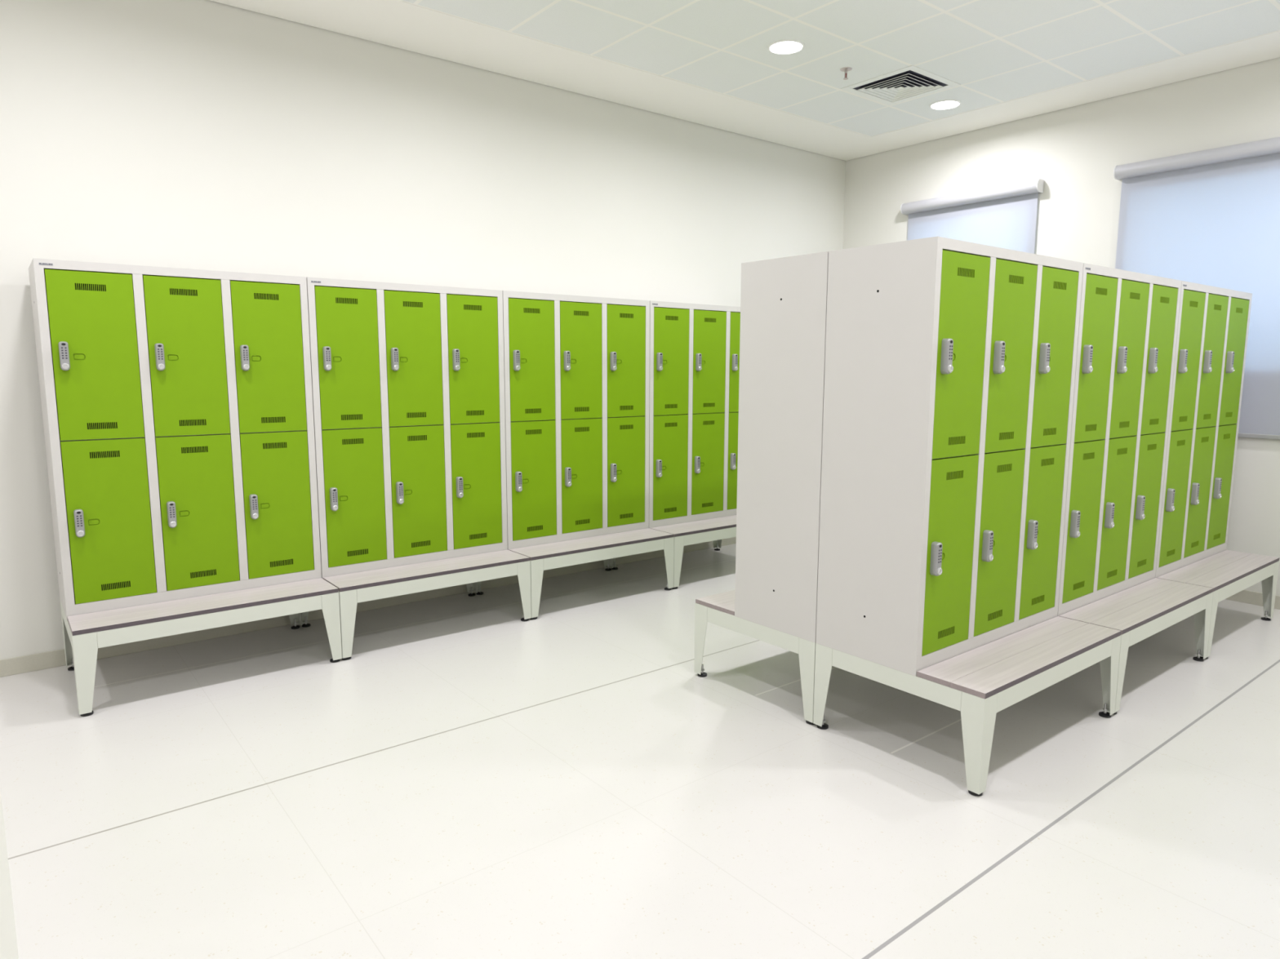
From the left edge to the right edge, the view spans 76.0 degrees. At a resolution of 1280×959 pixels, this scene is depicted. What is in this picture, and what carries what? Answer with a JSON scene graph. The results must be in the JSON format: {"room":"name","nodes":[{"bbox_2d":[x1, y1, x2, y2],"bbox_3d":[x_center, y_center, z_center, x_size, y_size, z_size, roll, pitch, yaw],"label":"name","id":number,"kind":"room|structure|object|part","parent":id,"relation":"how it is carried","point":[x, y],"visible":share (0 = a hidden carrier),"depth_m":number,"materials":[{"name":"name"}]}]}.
{"room":"changing room","nodes":[
{"label":"changing room","id":0,"kind":"room"},
{"bbox_2d":[0,789,18,958],"bbox_3d":[-1.405,-0.155,-0.403,2.641,3.617,0.340,-6,10,-38],"label":"wall","id":1,"kind":"structure","parent":0,"point":[8,942],"depth_m":0.52,"materials":[{"name":"paint"}]},
{"bbox_2d":[0,0,845,659],"bbox_3d":[-1.704,-0.974,5.441,9.906,3.669,0.200,-6,10,-38],"label":"wall","id":2,"kind":"structure","parent":0,"point":[203,135],"depth_m":4.94,"materials":[{"name":"paint"}]},
{"bbox_2d":[0,537,736,677],"bbox_3d":[-1.687,0.815,5.564,9.393,0.090,0.012,-6,10,-38],"label":"baseboard","id":3,"kind":"structure","parent":2,"relation":"attached to","point":[35,662],"depth_m":5.05,"materials":[{"name":"stone"}]},
{"bbox_2d":[0,543,1279,958],"bbox_3d":[0.260,1.232,3.233,9.906,0.100,6.540,-6,10,-38],"label":"floor","id":4,"kind":"structure","parent":0,"point":[476,780],"depth_m":3.08,"materials":[{"name":"tile"}]},
{"bbox_2d":[59,577,342,716],"bbox_3d":[-2.358,0.804,4.425,1.200,0.414,0.796,-6,10,-38],"label":"bench","id":5,"kind":"object","parent":4,"relation":"on","point":[165,619],"visible":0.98,"depth_m":4.09,"materials":[{"name":"paint"}]},
{"bbox_3d":[-3.011,0.814,4.357,0.093,0.376,0.093,-6,10,-38],"label":"leg","id":6,"kind":"part","parent":5,"relation":"part of","materials":[{"name":"paint"}]},
{"bbox_3d":[-2.574,0.889,3.811,0.093,0.376,0.093,-6,10,-38],"label":"leg","id":7,"kind":"part","parent":5,"relation":"part of","materials":[{"name":"paint"}]},
{"bbox_2d":[28,257,321,620],"bbox_3d":[-2.435,-0.236,4.384,1.201,1.701,0.540,-6,10,-38],"label":"locker","id":8,"kind":"object","parent":5,"relation":"on","point":[177,409],"visible":1,"depth_m":4.15,"materials":[{"name":"metal"}]},
{"bbox_3d":[-2.674,-0.527,3.811,0.030,0.030,0.009,-6,10,-38],"label":"lock knob","id":9,"kind":"part","parent":8,"relation":"part of","materials":[{"name":"silver metal"}]},
{"bbox_3d":[-2.676,0.259,3.918,0.030,0.030,0.009,-6,10,-38],"label":"lock knob","id":10,"kind":"part","parent":8,"relation":"part of","materials":[{"name":"silver metal"}]},
{"bbox_3d":[-2.599,-0.588,3.915,0.343,0.788,0.018,-6,10,-38],"label":"door","id":11,"kind":"part","parent":8,"relation":"part of","materials":[{"name":"green metal"}]},
{"bbox_3d":[-2.601,0.198,4.021,0.343,0.788,0.018,-6,10,-38],"label":"door","id":12,"kind":"part","parent":8,"relation":"part of","materials":[{"name":"green metal"}]},
{"bbox_3d":[-2.368,-0.558,4.051,0.030,0.030,0.009,-6,10,-38],"label":"lock knob","id":13,"kind":"part","parent":8,"relation":"part of","materials":[{"name":"silver metal"}]},
{"bbox_3d":[-2.371,0.228,4.158,0.030,0.030,0.009,-6,10,-38],"label":"lock knob","id":14,"kind":"part","parent":8,"relation":"part of","materials":[{"name":"silver metal"}]},
{"bbox_3d":[-2.293,-0.620,4.155,0.343,0.788,0.018,-6,10,-38],"label":"door","id":15,"kind":"part","parent":8,"relation":"part of","materials":[{"name":"green metal"}]},
{"bbox_3d":[-2.296,0.166,4.261,0.343,0.788,0.018,-6,10,-38],"label":"door","id":16,"kind":"part","parent":8,"relation":"part of","materials":[{"name":"green metal"}]},
{"bbox_3d":[-2.063,-0.590,4.291,0.030,0.030,0.009,-6,10,-38],"label":"lock knob","id":17,"kind":"part","parent":8,"relation":"part of","materials":[{"name":"silver metal"}]},
{"bbox_3d":[-2.065,0.196,4.398,0.030,0.030,0.009,-6,10,-38],"label":"lock knob","id":18,"kind":"part","parent":8,"relation":"part of","materials":[{"name":"silver metal"}]},
{"bbox_3d":[-1.988,-0.651,4.395,0.343,0.788,0.018,-6,10,-38],"label":"door","id":19,"kind":"part","parent":8,"relation":"part of","materials":[{"name":"green metal"}]},
{"bbox_3d":[-1.990,0.135,4.502,0.343,0.788,0.018,-6,10,-38],"label":"door","id":20,"kind":"part","parent":8,"relation":"part of","materials":[{"name":"green metal"}]},
{"bbox_3d":[-2.143,0.724,5.039,0.093,0.376,0.093,-6,10,-38],"label":"leg","id":21,"kind":"part","parent":5,"relation":"part of","materials":[{"name":"paint"}]},
{"bbox_3d":[-1.706,0.800,4.493,0.093,0.376,0.093,-6,10,-38],"label":"leg","id":22,"kind":"part","parent":5,"relation":"part of","materials":[{"name":"paint"}]},
{"bbox_2d":[301,550,531,660],"bbox_3d":[-1.415,0.706,5.166,1.200,0.414,0.796,-6,10,-38],"label":"bench","id":23,"kind":"object","parent":4,"relation":"on","point":[380,584],"visible":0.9,"depth_m":4.83,"materials":[{"name":"paint"}]},
{"bbox_3d":[-2.067,0.717,5.098,0.093,0.376,0.093,-6,10,-38],"label":"leg","id":24,"kind":"part","parent":23,"relation":"part of","materials":[{"name":"paint"}]},
{"bbox_3d":[-1.630,0.792,4.552,0.093,0.376,0.093,-6,10,-38],"label":"leg","id":25,"kind":"part","parent":23,"relation":"part of","materials":[{"name":"paint"}]},
{"bbox_2d":[306,276,507,578],"bbox_3d":[-1.491,-0.334,5.126,1.200,1.701,0.540,-6,10,-38],"label":"locker","id":26,"kind":"object","parent":23,"relation":"on","point":[408,380],"visible":1,"depth_m":4.90,"materials":[{"name":"metal"}]},
{"bbox_3d":[-1.730,-0.625,4.553,0.030,0.030,0.009,-6,10,-38],"label":"lock knob","id":27,"kind":"part","parent":26,"relation":"part of","materials":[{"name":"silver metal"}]},
{"bbox_3d":[-1.733,0.162,4.659,0.030,0.030,0.009,-6,10,-38],"label":"lock knob","id":28,"kind":"part","parent":26,"relation":"part of","materials":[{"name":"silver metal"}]},
{"bbox_3d":[-1.655,-0.686,4.656,0.343,0.788,0.018,-6,10,-38],"label":"door","id":29,"kind":"part","parent":26,"relation":"part of","materials":[{"name":"green metal"}]},
{"bbox_3d":[-1.658,0.100,4.763,0.343,0.788,0.018,-6,10,-38],"label":"door","id":30,"kind":"part","parent":26,"relation":"part of","materials":[{"name":"green metal"}]},
{"bbox_3d":[-1.425,-0.656,4.793,0.030,0.030,0.009,-6,10,-38],"label":"lock knob","id":31,"kind":"part","parent":26,"relation":"part of","materials":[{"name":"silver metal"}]},
{"bbox_3d":[-1.427,0.130,4.899,0.030,0.030,0.009,-6,10,-38],"label":"lock knob","id":32,"kind":"part","parent":26,"relation":"part of","materials":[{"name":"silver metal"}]},
{"bbox_3d":[-1.350,-0.718,4.896,0.343,0.788,0.018,-6,10,-38],"label":"door","id":33,"kind":"part","parent":26,"relation":"part of","materials":[{"name":"green metal"}]},
{"bbox_3d":[-1.352,0.069,5.003,0.343,0.788,0.018,-6,10,-38],"label":"door","id":34,"kind":"part","parent":26,"relation":"part of","materials":[{"name":"green metal"}]},
{"bbox_3d":[-1.044,-0.749,5.137,0.343,0.788,0.018,-6,10,-38],"label":"door","id":35,"kind":"part","parent":26,"relation":"part of","materials":[{"name":"green metal"}]},
{"bbox_3d":[-1.047,0.037,5.243,0.343,0.788,0.018,-6,10,-38],"label":"door","id":36,"kind":"part","parent":26,"relation":"part of","materials":[{"name":"green metal"}]},
{"bbox_3d":[-1.199,0.627,5.780,0.093,0.376,0.093,-6,10,-38],"label":"leg","id":37,"kind":"part","parent":23,"relation":"part of","materials":[{"name":"paint"}]},
{"bbox_3d":[-0.762,0.702,5.234,0.093,0.376,0.093,-6,10,-38],"label":"leg","id":38,"kind":"part","parent":23,"relation":"part of","materials":[{"name":"paint"}]},
{"bbox_2d":[476,528,674,619],"bbox_3d":[-0.471,0.609,5.908,1.200,0.414,0.796,-6,10,-38],"label":"bench","id":39,"kind":"object","parent":4,"relation":"on","point":[606,548],"visible":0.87,"depth_m":5.58,"materials":[{"name":"paint"}]},
{"bbox_3d":[-1.124,0.619,5.840,0.093,0.376,0.093,-6,10,-38],"label":"leg","id":40,"kind":"part","parent":39,"relation":"part of","materials":[{"name":"paint"}]},
{"bbox_3d":[-0.687,0.694,5.294,0.093,0.376,0.093,-6,10,-38],"label":"leg","id":41,"kind":"part","parent":39,"relation":"part of","materials":[{"name":"paint"}]},
{"bbox_2d":[502,290,649,550],"bbox_3d":[-0.548,-0.432,5.868,1.200,1.701,0.540,-6,10,-38],"label":"locker","id":42,"kind":"object","parent":39,"relation":"on","point":[576,368],"visible":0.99,"depth_m":5.64,"materials":[{"name":"metal"}]},
{"bbox_3d":[-0.712,-0.784,5.398,0.343,0.788,0.018,-6,10,-38],"label":"door","id":43,"kind":"part","parent":42,"relation":"part of","materials":[{"name":"green metal"}]},
{"bbox_3d":[-0.714,0.003,5.505,0.343,0.788,0.018,-6,10,-38],"label":"door","id":44,"kind":"part","parent":42,"relation":"part of","materials":[{"name":"green metal"}]},
{"bbox_3d":[-0.406,-0.815,5.638,0.343,0.788,0.018,-6,10,-38],"label":"door","id":45,"kind":"part","parent":42,"relation":"part of","materials":[{"name":"green metal"}]},
{"bbox_3d":[-0.409,-0.029,5.745,0.343,0.788,0.018,-6,10,-38],"label":"door","id":46,"kind":"part","parent":42,"relation":"part of","materials":[{"name":"green metal"}]},
{"bbox_3d":[-0.101,-0.847,5.878,0.343,0.788,0.018,-6,10,-38],"label":"door","id":47,"kind":"part","parent":42,"relation":"part of","materials":[{"name":"green metal"}]},
{"bbox_3d":[-0.103,-0.061,5.985,0.343,0.788,0.018,-6,10,-38],"label":"door","id":48,"kind":"part","parent":42,"relation":"part of","materials":[{"name":"green metal"}]},
{"bbox_3d":[-0.256,0.529,6.522,0.093,0.376,0.093,-6,10,-38],"label":"leg","id":49,"kind":"part","parent":39,"relation":"part of","materials":[{"name":"paint"}]},
{"bbox_3d":[0.181,0.604,5.976,0.093,0.376,0.093,-6,10,-38],"label":"leg","id":50,"kind":"part","parent":39,"relation":"part of","materials":[{"name":"paint"}]},
{"bbox_2d":[611,515,736,589],"bbox_3d":[0.472,0.511,6.649,1.200,0.414,0.796,-6,10,-38],"label":"bench","id":51,"kind":"object","parent":4,"relation":"on","point":[714,530],"visible":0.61,"depth_m":6.16,"materials":[{"name":"paint"}]},
{"bbox_3d":[0.257,0.596,6.035,0.093,0.376,0.093,-6,10,-38],"label":"leg","id":52,"kind":"part","parent":51,"relation":"part of","materials":[{"name":"paint"}]},
{"bbox_2d":[648,300,740,528],"bbox_3d":[0.396,-0.530,6.609,1.200,1.701,0.540,-6,10,-38],"label":"locker","id":53,"kind":"object","parent":51,"relation":"on","point":[695,348],"visible":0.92,"depth_m":6.32,"materials":[{"name":"metal"}]},
{"bbox_3d":[0.229,-0.095,6.246,0.343,0.788,0.018,-6,10,-38],"label":"door","id":54,"kind":"part","parent":53,"relation":"part of","materials":[{"name":"green metal"}]},
{"bbox_3d":[0.232,-0.881,6.139,0.343,0.788,0.018,-6,10,-38],"label":"door","id":55,"kind":"part","parent":53,"relation":"part of","materials":[{"name":"green metal"}]},
{"bbox_3d":[0.535,-0.127,6.486,0.343,0.788,0.018,-6,10,-38],"label":"door","id":56,"kind":"part","parent":53,"relation":"part of","materials":[{"name":"green metal"}]},
{"bbox_3d":[0.537,-0.913,6.380,0.343,0.788,0.018,-6,10,-38],"label":"door","id":57,"kind":"part","parent":53,"relation":"part of","materials":[{"name":"green metal"}]},
{"bbox_3d":[0.840,-0.159,6.726,0.343,0.788,0.018,-6,10,-38],"label":"door","id":58,"kind":"part","parent":53,"relation":"part of","materials":[{"name":"green metal"}]},
{"bbox_3d":[0.842,-0.945,6.620,0.343,0.788,0.018,-6,10,-38],"label":"door","id":59,"kind":"part","parent":53,"relation":"part of","materials":[{"name":"green metal"}]},
{"bbox_3d":[0.688,0.431,7.263,0.093,0.376,0.093,-6,10,-38],"label":"leg","id":60,"kind":"part","parent":51,"relation":"part of","materials":[{"name":"paint"}]},
{"bbox_2d":[693,590,815,724],"bbox_3d":[1.004,0.823,4.361,1.200,0.414,0.796,-6,10,-38],"label":"bench","id":61,"kind":"object","parent":4,"relation":"on","point":[711,609],"visible":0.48,"depth_m":3.98,"materials":[{"name":"paint"}]},
{"bbox_3d":[0.352,0.833,4.293,0.093,0.376,0.093,-6,10,-38],"label":"leg","id":62,"kind":"part","parent":61,"relation":"part of","materials":[{"name":"paint"}]},
{"bbox_2d":[734,251,828,643],"bbox_3d":[1.087,-0.191,4.122,1.201,1.701,0.540,-6,10,-38],"label":"locker","id":63,"kind":"object","parent":61,"relation":"on","point":[784,300],"visible":0.4,"depth_m":3.72,"materials":[{"name":"metal"}]},
{"bbox_3d":[0.789,0.908,3.747,0.093,0.376,0.093,-6,10,-38],"label":"leg","id":64,"kind":"part","parent":61,"relation":"part of","materials":[{"name":"paint"}]},
{"bbox_2d":[813,616,1121,796],"bbox_3d":[1.501,0.908,3.740,1.200,0.414,0.796,-6,10,-38],"label":"bench","id":65,"kind":"object","parent":4,"relation":"on","point":[1006,671],"visible":0.94,"depth_m":3.38,"materials":[{"name":"paint"}]},
{"bbox_3d":[0.849,0.918,3.672,0.093,0.376,0.093,-6,10,-38],"label":"leg","id":66,"kind":"part","parent":65,"relation":"part of","materials":[{"name":"paint"}]},
{"bbox_2d":[815,235,1083,676],"bbox_3d":[1.425,-0.132,3.700,1.201,1.701,0.540,-6,10,-38],"label":"locker","id":67,"kind":"object","parent":65,"relation":"on","point":[950,366],"visible":1,"depth_m":3.38,"materials":[{"name":"metal"}]},
{"bbox_3d":[1.183,0.363,3.233,0.030,0.030,0.009,-6,10,-38],"label":"lock knob","id":68,"kind":"part","parent":67,"relation":"part of","materials":[{"name":"silver metal"}]},
{"bbox_3d":[1.258,0.302,3.337,0.343,0.788,0.018,-6,10,-38],"label":"door","id":69,"kind":"part","parent":67,"relation":"part of","materials":[{"name":"green metal"}]},
{"bbox_3d":[1.186,-0.423,3.127,0.030,0.030,0.009,-6,10,-38],"label":"lock knob","id":70,"kind":"part","parent":67,"relation":"part of","materials":[{"name":"silver metal"}]},
{"bbox_3d":[1.261,-0.484,3.230,0.343,0.788,0.018,-6,10,-38],"label":"door","id":71,"kind":"part","parent":67,"relation":"part of","materials":[{"name":"green metal"}]},
{"bbox_3d":[1.489,0.332,3.473,0.030,0.030,0.009,-6,10,-38],"label":"lock knob","id":72,"kind":"part","parent":67,"relation":"part of","materials":[{"name":"silver metal"}]},
{"bbox_3d":[1.564,-0.108,3.526,1.197,1.698,0.022,-6,10,-38],"label":"frame","id":73,"kind":"part","parent":67,"relation":"part of","materials":[{"name":"paint"}]},
{"bbox_3d":[1.564,0.270,3.577,0.343,0.788,0.018,-6,10,-38],"label":"door","id":74,"kind":"part","parent":67,"relation":"part of","materials":[{"name":"green metal"}]},
{"bbox_3d":[1.491,-0.455,3.367,0.030,0.030,0.009,-6,10,-38],"label":"lock knob","id":75,"kind":"part","parent":67,"relation":"part of","materials":[{"name":"silver metal"}]},
{"bbox_3d":[1.566,-0.516,3.470,0.343,0.788,0.018,-6,10,-38],"label":"door","id":76,"kind":"part","parent":67,"relation":"part of","materials":[{"name":"green metal"}]},
{"bbox_3d":[1.794,0.300,3.713,0.030,0.030,0.009,-6,10,-38],"label":"lock knob","id":77,"kind":"part","parent":67,"relation":"part of","materials":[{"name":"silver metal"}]},
{"bbox_3d":[1.869,0.239,3.817,0.343,0.788,0.018,-6,10,-38],"label":"door","id":78,"kind":"part","parent":67,"relation":"part of","materials":[{"name":"green metal"}]},
{"bbox_3d":[1.797,-0.486,3.607,0.030,0.030,0.009,-6,10,-38],"label":"lock knob","id":79,"kind":"part","parent":67,"relation":"part of","materials":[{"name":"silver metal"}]},
{"bbox_3d":[1.872,-0.547,3.710,0.343,0.788,0.018,-6,10,-38],"label":"door","id":80,"kind":"part","parent":67,"relation":"part of","materials":[{"name":"green metal"}]},
{"bbox_3d":[1.286,0.994,3.126,0.093,0.376,0.093,-6,10,-38],"label":"leg","id":81,"kind":"part","parent":65,"relation":"part of","materials":[{"name":"paint"}]},
{"bbox_3d":[2.154,0.904,3.808,0.093,0.376,0.093,-6,10,-38],"label":"leg","id":82,"kind":"part","parent":65,"relation":"part of","materials":[{"name":"paint"}]},
{"bbox_2d":[1058,577,1213,714],"bbox_3d":[2.445,0.810,4.481,1.200,0.414,0.796,-6,10,-38],"label":"bench","id":83,"kind":"object","parent":4,"relation":"on","point":[1140,611],"visible":0.43,"depth_m":4.20,"materials":[{"name":"paint"}]},
{"bbox_2d":[1057,262,1182,616],"bbox_3d":[2.368,-0.230,4.441,1.200,1.701,0.540,-6,10,-38],"label":"locker","id":84,"kind":"object","parent":83,"relation":"on","point":[1128,320],"visible":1,"depth_m":4.21,"materials":[{"name":"metal"}]},
{"bbox_3d":[2.127,0.266,3.975,0.030,0.030,0.009,-6,10,-38],"label":"lock knob","id":85,"kind":"part","parent":84,"relation":"part of","materials":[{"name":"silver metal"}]},
{"bbox_3d":[2.202,0.204,4.078,0.343,0.788,0.018,-6,10,-38],"label":"door","id":86,"kind":"part","parent":84,"relation":"part of","materials":[{"name":"green metal"}]},
{"bbox_3d":[2.129,-0.521,3.868,0.030,0.030,0.009,-6,10,-38],"label":"lock knob","id":87,"kind":"part","parent":84,"relation":"part of","materials":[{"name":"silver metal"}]},
{"bbox_3d":[2.204,-0.582,3.972,0.343,0.788,0.018,-6,10,-38],"label":"door","id":88,"kind":"part","parent":84,"relation":"part of","materials":[{"name":"green metal"}]},
{"bbox_3d":[2.507,0.173,4.318,0.343,0.788,0.018,-6,10,-38],"label":"door","id":89,"kind":"part","parent":84,"relation":"part of","materials":[{"name":"green metal"}]},
{"bbox_3d":[2.510,-0.614,4.212,0.343,0.788,0.018,-6,10,-38],"label":"door","id":90,"kind":"part","parent":84,"relation":"part of","materials":[{"name":"green metal"}]},
{"bbox_3d":[2.813,0.141,4.559,0.343,0.788,0.018,-6,10,-38],"label":"door","id":91,"kind":"part","parent":84,"relation":"part of","materials":[{"name":"green metal"}]},
{"bbox_3d":[2.815,-0.645,4.452,0.343,0.788,0.018,-6,10,-38],"label":"door","id":92,"kind":"part","parent":84,"relation":"part of","materials":[{"name":"green metal"}]},
{"bbox_3d":[2.229,0.896,3.868,0.093,0.376,0.093,-6,10,-38],"label":"leg","id":93,"kind":"part","parent":83,"relation":"part of","materials":[{"name":"paint"}]},
{"bbox_3d":[3.097,0.806,4.550,0.093,0.376,0.093,-6,10,-38],"label":"leg","id":94,"kind":"part","parent":83,"relation":"part of","materials":[{"name":"paint"}]},
{"bbox_2d":[1156,550,1279,659],"bbox_3d":[3.388,0.713,5.223,1.200,0.414,0.796,-6,10,-38],"label":"bench","id":95,"kind":"object","parent":4,"relation":"on","point":[1228,573],"visible":0.52,"depth_m":4.96,"materials":[{"name":"paint"}]},
{"bbox_2d":[1155,280,1252,577],"bbox_3d":[3.312,-0.328,5.183,1.200,1.701,0.540,-6,10,-38],"label":"locker","id":96,"kind":"object","parent":95,"relation":"on","point":[1213,328],"visible":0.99,"depth_m":4.96,"materials":[{"name":"metal"}]},
{"bbox_3d":[3.145,0.106,4.820,0.343,0.788,0.018,-6,10,-38],"label":"door","id":97,"kind":"part","parent":96,"relation":"part of","materials":[{"name":"green metal"}]},
{"bbox_3d":[3.148,-0.680,4.713,0.343,0.788,0.018,-6,10,-38],"label":"door","id":98,"kind":"part","parent":96,"relation":"part of","materials":[{"name":"green metal"}]},
{"bbox_3d":[3.451,0.075,5.060,0.343,0.788,0.018,-6,10,-38],"label":"door","id":99,"kind":"part","parent":96,"relation":"part of","materials":[{"name":"green metal"}]},
{"bbox_3d":[3.453,-0.711,4.953,0.343,0.788,0.018,-6,10,-38],"label":"door","id":100,"kind":"part","parent":96,"relation":"part of","materials":[{"name":"green metal"}]},
{"bbox_3d":[3.756,0.043,5.300,0.343,0.788,0.018,-6,10,-38],"label":"door","id":101,"kind":"part","parent":96,"relation":"part of","materials":[{"name":"green metal"}]},
{"bbox_3d":[3.759,-0.743,5.194,0.343,0.788,0.018,-6,10,-38],"label":"door","id":102,"kind":"part","parent":96,"relation":"part of","materials":[{"name":"green metal"}]},
{"bbox_3d":[3.173,0.798,4.609,0.093,0.376,0.093,-6,10,-38],"label":"leg","id":103,"kind":"part","parent":95,"relation":"part of","materials":[{"name":"paint"}]},
{"bbox_3d":[4.041,0.708,5.291,0.093,0.376,0.093,-6,10,-38],"label":"leg","id":104,"kind":"part","parent":95,"relation":"part of","materials":[{"name":"paint"}]},
{"bbox_2d":[209,0,1279,160],"bbox_3d":[0.271,-2.477,2.730,9.906,0.152,6.540,-6,10,-38],"label":"ceiling","id":105,"kind":"structure","parent":0,"point":[709,63],"depth_m":5.19,"materials":[{"name":"paint"}]},
{"bbox_2d":[767,39,804,54],"bbox_3d":[0.921,-2.725,5.161,0.232,0.008,0.232,-6,10,-38],"label":"recessed light","id":106,"kind":"object","parent":105,"relation":"in","point":[784,46],"visible":1,"depth_m":5.16,"materials":[{"name":"white"}]},
{"bbox_2d":[769,41,802,53],"bbox_3d":[0.921,-2.728,5.161,0.204,0.002,0.204,-6,10,-38],"label":"diffuser","id":107,"kind":"object","parent":106,"relation":"attached to","point":[775,46],"depth_m":5.16,"materials":[{"name":"white plastic"}]},
{"bbox_2d":[840,66,852,79],"bbox_3d":[1.395,-2.748,5.548,0.080,0.064,0.080,-6,10,-38],"label":"sprinkler","id":108,"kind":"object","parent":105,"relation":"attached to","point":[845,69],"visible":1,"depth_m":5.54,"materials":[{"name":"silver metal"}]},
{"bbox_3d":[1.395,-2.742,5.549,0.032,0.052,0.031,-6,10,-38],"label":"frame","id":109,"kind":"part","parent":108,"relation":"part of","materials":[{"name":"silver metal"}]},
{"bbox_2d":[840,65,960,105],"bbox_3d":[1.870,-2.816,5.882,0.594,0.016,0.594,-6,10,-38],"label":"ceiling vent","id":110,"kind":"object","parent":105,"relation":"in","point":[912,82],"visible":1,"depth_m":5.86,"materials":[{"name":"white metal"}]},
{"bbox_2d":[928,99,961,109],"bbox_3d":[2.339,-2.872,6.276,0.232,0.008,0.232,-6,10,-38],"label":"recessed light","id":111,"kind":"object","parent":105,"relation":"in","point":[944,104],"visible":1,"depth_m":6.27,"materials":[{"name":"white"}]},
{"bbox_2d":[931,101,959,108],"bbox_3d":[2.339,-2.875,6.276,0.204,0.002,0.204,-6,10,-38],"label":"diffuser","id":112,"kind":"object","parent":111,"relation":"attached to","point":[937,104],"depth_m":6.28,"materials":[{"name":"white plastic"}]},
{"bbox_2d":[842,57,1279,595],"bbox_3d":[4.072,-1.012,5.845,0.250,3.669,6.340,-6,10,-38],"label":"wall","id":113,"kind":"structure","parent":0,"point":[1076,151],"depth_m":6.25,"materials":[{"name":"paint"}]},
{"bbox_2d":[900,178,1044,253],"bbox_3d":[2.792,-1.483,7.118,0.102,1.960,1.253,-6,10,-38],"label":"roller blind","id":114,"kind":"object","parent":113,"relation":"attached to","point":[1005,216],"visible":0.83,"depth_m":6.91,"materials":[{"name":"white fabric"}]},
{"bbox_2d":[1113,136,1279,439],"bbox_3d":[4.125,-1.254,5.454,0.102,1.960,1.918,-6,10,-38],"label":"roller blind","id":115,"kind":"object","parent":113,"relation":"attached to","point":[1211,216],"visible":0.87,"depth_m":5.60,"materials":[{"name":"white fabric"}]},
{"bbox_3d":[4.149,-0.301,5.604,0.014,0.030,1.854,-6,10,-38],"label":"rail","id":116,"kind":"part","parent":115,"relation":"part of","materials":[{"name":"grey metal"}]},
{"bbox_2d":[1226,590,1279,609],"bbox_3d":[3.905,0.762,6.078,0.012,0.090,6.127,-6,10,-38],"label":"baseboard","id":117,"kind":"structure","parent":113,"relation":"attached to","point":[1252,597],"depth_m":5.66,"materials":[{"name":"stone"}]}
]}

